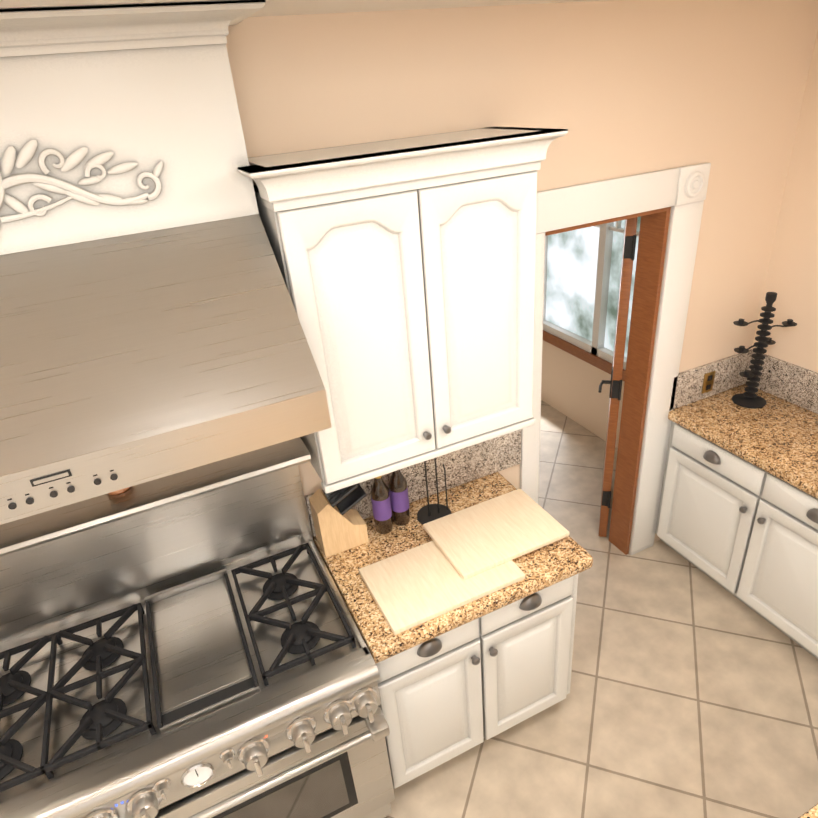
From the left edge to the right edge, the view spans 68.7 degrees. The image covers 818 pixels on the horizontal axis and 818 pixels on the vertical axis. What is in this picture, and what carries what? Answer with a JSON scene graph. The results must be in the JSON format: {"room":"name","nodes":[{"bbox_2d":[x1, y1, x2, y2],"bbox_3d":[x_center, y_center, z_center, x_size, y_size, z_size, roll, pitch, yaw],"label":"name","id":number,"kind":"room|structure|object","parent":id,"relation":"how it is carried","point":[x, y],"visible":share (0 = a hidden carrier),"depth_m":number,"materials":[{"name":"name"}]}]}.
{"room":"kitchen","nodes":[
{"label":"kitchen","id":0,"kind":"room"},
{"bbox_2d":[0,0,607,16],"bbox_3d":[0.155,0.140,-0.751,5.980,0.060,5.540,-16,30,-20],"label":"ceiling","id":1,"kind":"structure","parent":0,"point":[284,7],"depth_m":1.53,"materials":[{"name":"white paint"}]},
{"bbox_2d":[226,0,817,547],"bbox_3d":[-0.877,0.229,2.080,5.980,2.620,0.140,-16,30,-20],"label":"wall","id":2,"kind":"structure","parent":0,"point":[624,88],"depth_m":2.13,"materials":[{"name":"beige paint"}]},
{"bbox_2d":[0,0,265,254],"bbox_3d":[-0.994,-0.585,1.332,1.388,0.459,0.318,-16,30,-20],"label":"range hood surround","id":3,"kind":"object","parent":2,"relation":"attached to","point":[119,120],"visible":1,"depth_m":1.37,"materials":[{"name":"white wood"}]},
{"bbox_2d":[0,214,331,524],"bbox_3d":[-0.889,-0.118,1.420,1.212,0.458,0.634,-16,30,-20],"label":"hood canopy","id":4,"kind":"object","parent":2,"relation":"attached to","point":[127,361],"visible":1,"depth_m":1.37,"materials":[{"name":"metal"}]},
{"bbox_2d":[107,486,131,494],"bbox_3d":[-0.939,0.189,1.756,0.203,0.154,0.080,-16,30,-20],"label":"light","id":5,"kind":"object","parent":4,"relation":"attached to","point":[121,491],"visible":0.02,"depth_m":1.78,"materials":[{"name":"orange metal"}]},
{"bbox_2d":[238,127,567,493],"bbox_3d":[-0.002,-0.321,1.936,0.912,0.982,0.387,-16,30,-20],"label":"upper cabinet","id":6,"kind":"object","parent":2,"relation":"attached to","point":[406,267],"visible":1,"depth_m":1.77,"materials":[{"name":"white wood"}]},
{"bbox_2d":[305,429,520,536],"bbox_3d":[0.052,0.289,2.492,0.976,0.189,0.021,-16,30,-20],"label":"backsplash","id":7,"kind":"structure","parent":2,"relation":"attached to","point":[488,457],"depth_m":2.54,"materials":[{"name":"grey stone"}]},
{"bbox_2d":[520,162,710,554],"bbox_3d":[0.878,-0.021,2.843,0.906,2.047,0.181,-16,30,-20],"label":"door frame","id":8,"kind":"structure","parent":2,"relation":"attached to","point":[652,199],"depth_m":2.68,"materials":[{"name":"white wood"}]},
{"bbox_2d":[598,217,637,536],"bbox_3d":[1.122,-0.197,3.297,0.507,1.860,0.478,-16,30,-20],"label":"door leaf","id":9,"kind":"structure","parent":2,"relation":"in","point":[628,256],"depth_m":3.02,"materials":[{"name":"brown wood"}]},
{"bbox_2d":[670,349,752,409],"bbox_3d":[1.519,-0.144,3.039,0.512,0.189,0.025,-16,30,-20],"label":"backsplash","id":10,"kind":"structure","parent":2,"relation":"attached to","point":[688,390],"depth_m":3.03,"materials":[{"name":"grey stone"}]},
{"bbox_2d":[702,371,715,393],"bbox_3d":[1.514,-0.135,3.024,0.070,0.110,0.010,-16,30,-20],"label":"electrical outlet plate","id":11,"kind":"object","parent":10,"relation":"attached to","point":[708,381],"visible":1,"depth_m":3.02,"materials":[{"name":"gold metal"}]},
{"bbox_2d":[541,340,623,448],"bbox_3d":[-0.817,-0.934,4.182,3.830,2.650,4.160,-16,30,-20],"label":"wall","id":12,"kind":"structure","parent":0,"point":[570,383],"depth_m":4.57,"materials":[{"name":"beige paint"}]},
{"bbox_2d":[543,216,640,380],"bbox_3d":[0.851,-1.426,4.739,0.100,1.590,4.049,-16,30,-20],"label":"window","id":13,"kind":"structure","parent":12,"relation":"in","point":[582,271],"depth_m":4.23,"materials":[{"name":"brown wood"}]},
{"bbox_2d":[384,400,817,817],"bbox_3d":[-0.385,1.612,2.256,6.250,0.050,9.700,-16,30,-20],"label":"floor","id":14,"kind":"structure","parent":0,"point":[693,693],"depth_m":2.54,"materials":[{"name":"beige tile"}]},
{"bbox_2d":[0,437,394,817],"bbox_3d":[-0.765,0.969,1.950,1.224,1.422,0.748,-16,30,-20],"label":"range","id":15,"kind":"object","parent":14,"relation":"on","point":[189,643],"visible":1,"depth_m":1.88,"materials":[{"name":"metal"}]},
{"bbox_2d":[376,574,577,788],"bbox_3d":[0.168,0.929,2.482,0.836,0.839,0.648,-16,30,-20],"label":"base cabinet","id":16,"kind":"object","parent":14,"relation":"on","point":[449,695],"visible":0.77,"depth_m":2.21,"materials":[{"name":"white wood"}]},
{"bbox_2d":[313,472,592,662],"bbox_3d":[0.143,0.537,2.272,0.862,0.048,0.653,-16,30,-20],"label":"countertop","id":17,"kind":"structure","parent":16,"relation":"on","point":[546,566],"depth_m":2.14,"materials":[{"name":"stone"}]},
{"bbox_2d":[309,483,368,557],"bbox_3d":[-0.257,0.393,2.268,0.199,0.271,0.110,-16,30,-20],"label":"knife block","id":18,"kind":"object","parent":17,"relation":"on","point":[340,525],"visible":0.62,"depth_m":2.23,"materials":[{"name":"brown wood"}]},
{"bbox_2d":[370,476,392,533],"bbox_3d":[-0.110,0.337,2.298,0.073,0.315,0.073,-16,30,-20],"label":"bottle","id":19,"kind":"object","parent":17,"relation":"on","point":[381,505],"visible":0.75,"depth_m":2.29,"materials":[{"name":"brown glass"}]},
{"bbox_2d":[388,470,409,525],"bbox_3d":[-0.042,0.310,2.332,0.073,0.320,0.073,-16,30,-20],"label":"bottle","id":20,"kind":"object","parent":17,"relation":"on","point":[398,491],"visible":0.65,"depth_m":2.32,"materials":[{"name":"brown glass"}]},
{"bbox_2d":[417,458,451,524],"bbox_3d":[0.089,0.289,2.341,0.140,0.326,0.140,-16,30,-20],"label":"paper towel holder","id":21,"kind":"object","parent":17,"relation":"on","point":[428,513],"visible":0.62,"depth_m":2.40,"materials":[{"name":"black metal"}]},
{"bbox_2d":[359,541,524,634],"bbox_3d":[0.111,0.583,2.116,0.500,0.022,0.320,-16,30,-20],"label":"cutting board","id":22,"kind":"object","parent":17,"relation":"on","point":[415,586],"visible":0.71,"depth_m":2.06,"materials":[{"name":"beige wood"}]},
{"bbox_2d":[423,489,568,579],"bbox_3d":[0.324,0.458,2.263,0.450,0.020,0.320,-16,30,-20],"label":"cutting board","id":23,"kind":"object","parent":22,"relation":"on","point":[476,539],"visible":0.98,"depth_m":2.24,"materials":[{"name":"beige wood"}]},
{"bbox_2d":[655,421,817,658],"bbox_3d":[2.247,0.986,2.022,0.578,0.839,3.198,-16,30,-20],"label":"base cabinet","id":24,"kind":"object","parent":14,"relation":"on","point":[743,530],"visible":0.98,"depth_m":2.78,"materials":[{"name":"white wood"}]},
{"bbox_2d":[668,384,817,498],"bbox_3d":[2.231,0.603,1.793,0.558,0.048,3.248,-16,30,-20],"label":"countertop","id":25,"kind":"structure","parent":24,"relation":"on","point":[776,436],"depth_m":2.77,"materials":[{"name":"stone"}]},
{"bbox_2d":[732,292,796,408],"bbox_3d":[1.669,-0.281,2.869,0.326,0.567,0.154,-16,30,-20],"label":"candle stand","id":26,"kind":"object","parent":25,"relation":"on","point":[749,398],"visible":1,"depth_m":2.85,"materials":[{"name":"grey metal"}]},
{"bbox_3d":[1.093,1.850,0.647,1.495,0.819,2.045,-16,30,-20],"label":"cabinet","id":27,"kind":"object","parent":14,"relation":"on","visible":0},
{"bbox_2d":[798,804,817,817],"bbox_3d":[1.092,1.458,0.434,1.532,0.068,2.115,-16,30,-20],"label":"countertop","id":28,"kind":"structure","parent":27,"relation":"on","point":[812,812],"depth_m":1.37,"materials":[{"name":"stone"}]},
{"bbox_2d":[754,44,817,372],"bbox_3d":[2.922,0.532,0.870,0.100,2.620,5.280,-16,30,-20],"label":"wall","id":29,"kind":"structure","parent":0,"point":[793,276],"depth_m":2.76,"materials":[{"name":"beige paint"}]},
{"bbox_2d":[749,352,817,413],"bbox_3d":[2.453,0.416,1.848,0.021,0.189,3.199,-16,30,-20],"label":"backsplash","id":30,"kind":"structure","parent":29,"relation":"attached to","point":[790,383],"depth_m":2.94,"materials":[{"name":"grey stone"}]}
]}

